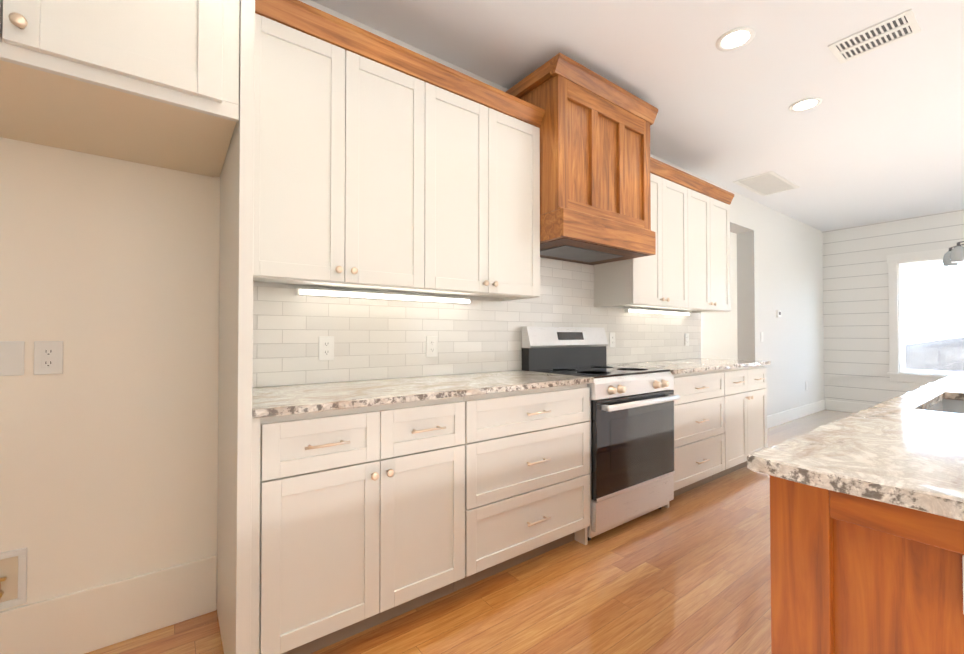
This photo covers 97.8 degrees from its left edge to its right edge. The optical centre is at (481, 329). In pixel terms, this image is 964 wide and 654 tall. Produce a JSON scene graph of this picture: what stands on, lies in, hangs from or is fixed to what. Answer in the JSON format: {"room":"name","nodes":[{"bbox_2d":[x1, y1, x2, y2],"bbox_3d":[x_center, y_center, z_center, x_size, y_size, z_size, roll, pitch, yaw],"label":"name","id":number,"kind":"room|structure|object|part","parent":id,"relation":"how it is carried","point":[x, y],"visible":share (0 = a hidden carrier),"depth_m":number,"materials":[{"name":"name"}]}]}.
{"room":"kitchen","nodes":[
{"label":"kitchen","id":0,"kind":"room"},
{"bbox_2d":[0,0,823,611],"bbox_3d":[1.614,-0.176,3.912,9.360,2.746,0.190,1,-1,-36],"label":"wall","id":1,"kind":"structure","parent":0,"point":[108,436],"depth_m":1.59,"materials":[{"name":"white paint"}]},
{"bbox_2d":[0,341,24,375],"bbox_3d":[-1.591,0.098,1.414,0.072,0.116,0.006,1,-1,-36],"label":"blank wall plate","id":2,"kind":"object","parent":1,"relation":"attached to","point":[11,358],"visible":1,"depth_m":1.42,"materials":[{"name":"white plastic"}]},
{"bbox_2d":[0,547,26,609],"bbox_3d":[-1.624,0.835,1.365,0.200,0.185,0.030,1,-1,-36],"label":"outlet box","id":3,"kind":"object","parent":1,"relation":"attached to","point":[13,577],"visible":1,"depth_m":1.41,"materials":[{"name":"white plastic"}]},
{"bbox_2d":[34,341,62,374],"bbox_3d":[-1.514,0.099,1.470,0.072,0.116,0.008,1,-1,-36],"label":"outlet","id":4,"kind":"object","parent":1,"relation":"attached to","point":[48,357],"visible":1,"depth_m":1.47,"materials":[{"name":"white plastic"}]},
{"bbox_2d":[0,555,216,653],"bbox_3d":[-1.517,1.051,1.451,1.019,0.225,0.015,1,-1,-36],"label":"baseboard","id":5,"kind":"structure","parent":1,"relation":"attached to","point":[92,619],"depth_m":1.55,"materials":[{"name":"white paint"}]},
{"bbox_2d":[0,0,239,176],"bbox_3d":[-1.294,-0.907,1.223,0.962,0.545,0.688,1,-1,-36],"label":"upper cabinet","id":6,"kind":"object","parent":1,"relation":"attached to","point":[152,82],"visible":0.98,"depth_m":1.19,"materials":[{"name":"white paint"}]},
{"bbox_2d":[253,0,440,291],"bbox_3d":[-0.649,-0.732,1.909,0.806,1.045,0.348,1,-1,-36],"label":"upper cabinet","id":7,"kind":"object","parent":1,"relation":"attached to","point":[380,163],"depth_m":1.74,"materials":[{"name":"white paint"}]},
{"bbox_2d":[296,288,470,303],"bbox_3d":[-0.463,-0.170,2.214,0.960,0.032,0.042,1,-1,-36],"label":"under-cabinet light","id":8,"kind":"object","parent":7,"relation":"attached to","point":[350,294],"visible":0.96,"depth_m":2.14,"materials":[{"name":"white plastic"}]},
{"bbox_2d":[252,258,700,387],"bbox_3d":[0.553,-0.110,3.000,4.049,0.760,0.010,1,-1,-36],"label":"tile backsplash","id":9,"kind":"structure","parent":1,"relation":"attached to","point":[374,339],"depth_m":2.38,"materials":[{"name":"white tile"}]},
{"bbox_2d":[319,336,333,360],"bbox_3d":[-0.748,0.091,2.023,0.072,0.116,0.008,1,-1,-36],"label":"outlet","id":10,"kind":"object","parent":9,"relation":"attached to","point":[326,347],"visible":1,"depth_m":2.02,"materials":[{"name":"white plastic"}]},
{"bbox_2d":[426,336,437,356],"bbox_3d":[-0.281,0.096,2.368,0.072,0.116,0.008,1,-1,-36],"label":"outlet","id":11,"kind":"object","parent":9,"relation":"attached to","point":[431,346],"visible":1,"depth_m":2.36,"materials":[{"name":"white plastic"}]},
{"bbox_2d":[609,333,614,346],"bbox_3d":[1.037,0.084,3.343,0.072,0.116,0.008,1,-1,-36],"label":"outlet","id":12,"kind":"object","parent":9,"relation":"attached to","point":[611,339],"visible":1,"depth_m":3.33,"materials":[{"name":"white plastic"}]},
{"bbox_2d":[685,334,688,345],"bbox_3d":[1.962,0.098,4.027,0.072,0.116,0.008,1,-1,-36],"label":"outlet","id":13,"kind":"object","parent":9,"relation":"attached to","point":[686,339],"visible":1,"depth_m":4.02,"materials":[{"name":"white plastic"}]},
{"bbox_2d":[418,64,544,299],"bbox_3d":[-0.094,-0.727,2.319,0.806,1.045,0.348,1,-1,-36],"label":"upper cabinet","id":14,"kind":"object","parent":1,"relation":"attached to","point":[490,138],"depth_m":2.20,"materials":[{"name":"white paint"}]},
{"bbox_2d":[506,53,657,264],"bbox_3d":[0.647,-0.988,2.758,0.956,0.998,0.528,1,-1,-36],"label":"range hood","id":15,"kind":"object","parent":1,"relation":"attached to","point":[595,195],"visible":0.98,"depth_m":2.50,"materials":[{"name":"brown wood"}]},
{"bbox_2d":[593,157,692,308],"bbox_3d":[1.283,-0.713,3.336,0.812,1.045,0.348,1,-1,-36],"label":"upper cabinet","id":16,"kind":"object","parent":1,"relation":"attached to","point":[686,267],"depth_m":3.19,"materials":[{"name":"white paint"}]},
{"bbox_2d":[624,308,688,315],"bbox_3d":[1.567,-0.150,3.715,0.970,0.032,0.042,1,-1,-36],"label":"under-cabinet light","id":17,"kind":"object","parent":16,"relation":"attached to","point":[643,311],"visible":1,"depth_m":3.65,"materials":[{"name":"white plastic"}]},
{"bbox_2d":[671,177,732,312],"bbox_3d":[1.841,-0.708,3.750,0.812,1.045,0.348,1,-1,-36],"label":"upper cabinet","id":18,"kind":"object","parent":1,"relation":"attached to","point":[711,205],"depth_m":3.63,"materials":[{"name":"white paint"}]},
{"bbox_2d":[730,222,754,359],"bbox_3d":[2.656,0.012,4.679,1.310,2.390,0.190,1,-1,-36],"label":"door frame","id":19,"kind":"structure","parent":1,"relation":"attached to","point":[745,300],"depth_m":5.07,"materials":[{"name":"grey paint"}]},
{"bbox_2d":[776,310,780,316],"bbox_3d":[3.813,-0.198,5.404,0.110,0.090,0.023,1,-1,-36],"label":"thermostat","id":20,"kind":"object","parent":1,"relation":"attached to","point":[778,313],"visible":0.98,"depth_m":5.38,"materials":[{"name":"white plastic"}]},
{"bbox_2d":[767,400,827,427],"bbox_3d":[4.255,1.146,5.715,2.509,0.150,0.019,1,-1,-36],"label":"baseboard","id":21,"kind":"structure","parent":1,"relation":"attached to","point":[779,418],"depth_m":5.71,"materials":[{"name":"white paint"}]},
{"bbox_2d":[85,409,854,653],"bbox_3d":[2.268,1.210,3.009,9.360,0.050,8.790,1,-1,-36],"label":"floor","id":22,"kind":"structure","parent":0,"point":[687,572],"depth_m":1.82,"materials":[{"name":"brown wood"}]},
{"bbox_2d":[216,0,254,653],"bbox_3d":[-0.905,-0.048,1.530,0.039,2.425,0.638,1,-1,-36],"label":"panel","id":23,"kind":"object","parent":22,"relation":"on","point":[234,495],"visible":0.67,"depth_m":1.29,"materials":[{"name":"white paint"}]},
{"bbox_2d":[250,397,464,653],"bbox_3d":[-0.563,0.726,1.782,0.817,0.884,0.622,1,-1,-36],"label":"base cabinet","id":24,"kind":"object","parent":22,"relation":"on","point":[357,520],"visible":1,"depth_m":1.52,"materials":[{"name":"white paint"}]},
{"bbox_2d":[454,384,589,591],"bbox_3d":[0.096,0.733,2.270,0.817,0.884,0.622,1,-1,-36],"label":"base cabinet","id":25,"kind":"object","parent":22,"relation":"on","point":[527,475],"visible":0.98,"depth_m":2.01,"materials":[{"name":"white paint"}]},
{"bbox_2d":[252,370,593,418],"bbox_3d":[-0.231,0.272,2.028,1.644,0.031,0.606,1,-1,-36],"label":"countertop","id":26,"kind":"structure","parent":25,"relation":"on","point":[273,401],"depth_m":1.78,"materials":[{"name":"stone"}]},
{"bbox_2d":[522,326,679,540],"bbox_3d":[0.775,0.581,2.720,0.794,1.200,0.662,1,-1,-36],"label":"range","id":27,"kind":"object","parent":22,"relation":"on","point":[632,471],"visible":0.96,"depth_m":2.53,"materials":[{"name":"silver metal"}]},
{"bbox_2d":[663,369,724,507],"bbox_3d":[1.389,0.746,3.225,0.781,0.884,0.622,1,-1,-36],"label":"base cabinet","id":28,"kind":"object","parent":22,"relation":"on","point":[699,432],"visible":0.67,"depth_m":3.00,"materials":[{"name":"white paint"}]},
{"bbox_2d":[712,365,766,479],"bbox_3d":[2.030,0.752,3.699,0.807,0.884,0.622,1,-1,-36],"label":"base cabinet","id":29,"kind":"object","parent":22,"relation":"on","point":[745,397],"visible":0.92,"depth_m":3.45,"materials":[{"name":"white paint"}]},
{"bbox_2d":[607,358,770,374],"bbox_3d":[1.723,0.291,3.473,1.614,0.031,0.606,1,-1,-36],"label":"countertop","id":30,"kind":"structure","parent":29,"relation":"on","point":[681,366],"depth_m":3.28,"materials":[{"name":"stone"}]},
{"bbox_2d":[770,399,963,653],"bbox_3d":[2.012,0.719,1.235,2.888,0.883,1.032,1,-1,-36],"label":"kitchen island","id":31,"kind":"object","parent":22,"relation":"on","point":[851,574],"visible":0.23,"depth_m":0.70,"materials":[{"name":"brown wood"}]},
{"bbox_2d":[747,373,963,520],"bbox_3d":[2.018,0.261,1.245,2.957,0.031,1.094,1,-1,-36],"label":"island countertop","id":32,"kind":"structure","parent":31,"relation":"on","point":[906,450],"depth_m":0.80,"materials":[{"name":"stone"}]},
{"bbox_2d":[962,555,963,613],"bbox_3d":[0.729,0.368,0.559,0.008,0.086,0.118,1,-1,-36],"label":"outlet","id":33,"kind":"object","parent":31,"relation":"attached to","point":[963,582],"visible":1,"depth_m":0.60,"materials":[{"name":"white plastic"}]},
{"bbox_2d":[311,0,963,231],"bbox_3d":[2.268,-1.611,3.046,9.360,0.100,8.790,1,-1,-36],"label":"ceiling","id":34,"kind":"structure","parent":0,"point":[876,136],"depth_m":2.61,"materials":[{"name":"white paint"}]},
{"bbox_2d":[716,27,755,50],"bbox_3d":[1.370,-1.567,2.276,0.184,0.008,0.184,1,-1,-36],"label":"recessed light","id":35,"kind":"object","parent":34,"relation":"in","point":[735,38],"visible":1,"depth_m":2.27,"materials":[{"name":"white paint"}]},
{"bbox_2d":[733,171,799,195],"bbox_3d":[3.029,-1.538,4.472,0.760,0.008,0.360,1,-1,-36],"label":"ceiling vent","id":36,"kind":"object","parent":34,"relation":"in","point":[767,183],"visible":0.96,"depth_m":4.45,"materials":[{"name":"white metal"}]},
{"bbox_2d":[789,97,821,111],"bbox_3d":[2.247,-1.558,2.924,0.184,0.008,0.184,1,-1,-36],"label":"recessed light","id":37,"kind":"object","parent":34,"relation":"in","point":[806,104],"visible":1,"depth_m":2.92,"materials":[{"name":"white paint"}]},
{"bbox_2d":[827,9,920,63],"bbox_3d":[2.109,-1.567,2.269,0.250,0.008,0.330,1,-1,-36],"label":"ceiling vent","id":38,"kind":"object","parent":34,"relation":"in","point":[898,27],"visible":1,"depth_m":2.25,"materials":[{"name":"white metal"}]},
{"bbox_2d":[942,241,963,266],"bbox_3d":[5.590,-1.142,4.569,0.826,0.796,0.825,1,-1,-36],"label":"pendant chandelier","id":39,"kind":"object","parent":34,"relation":"hanging from","point":[954,256],"visible":1,"depth_m":4.62,"materials":[{"name":"grey metal"}]},
{"bbox_2d":[701,232,737,359],"bbox_3d":[3.237,-0.133,7.150,0.100,2.746,3.090,1,-1,-36],"label":"wall","id":40,"kind":"structure","parent":0,"point":[718,335],"depth_m":6.41,"materials":[{"name":"white paint"}]},
{"bbox_2d":[822,209,963,404],"bbox_3d":[5.935,-0.152,5.738,0.160,2.746,8.790,1,-1,-36],"label":"wall","id":41,"kind":"structure","parent":0,"point":[856,316],"depth_m":6.11,"materials":[{"name":"paint"}]},
{"bbox_2d":[828,400,874,412],"bbox_3d":[6.812,1.129,4.385,0.015,0.150,5.199,1,-1,-36],"label":"baseboard","id":42,"kind":"structure","parent":41,"relation":"attached to","point":[843,406],"depth_m":6.25,"materials":[{"name":"white paint"}]},
{"bbox_2d":[886,248,963,382],"bbox_3d":[6.135,-0.166,5.426,0.210,1.765,1.310,1,-1,-36],"label":"window","id":43,"kind":"structure","parent":41,"relation":"in","point":[895,373],"depth_m":5.82,"materials":[{"name":"white paint"}]},
{"bbox_3d":[6.163,-0.168,5.446,0.040,1.506,1.066,1,-1,-36],"label":"window sash","id":44,"kind":"part","parent":43,"relation":"part of","materials":[{"name":"glass"}]},
{"label":"outside","id":45,"kind":"structure","parent":0,"visible":0},
{"bbox_3d":[29.517,1.821,24.397,59.700,0.100,80.000,1,-1,-36],"label":"ground","id":46,"kind":"structure","parent":45,"visible":0},
{"bbox_2d":[905,337,963,371],"bbox_3d":[14.888,0.429,8.625,10.000,2.242,18.000,1,-1,-36],"label":"dirt mound","id":47,"kind":"object","parent":46,"relation":"on","point":[937,364],"depth_m":10.76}
]}

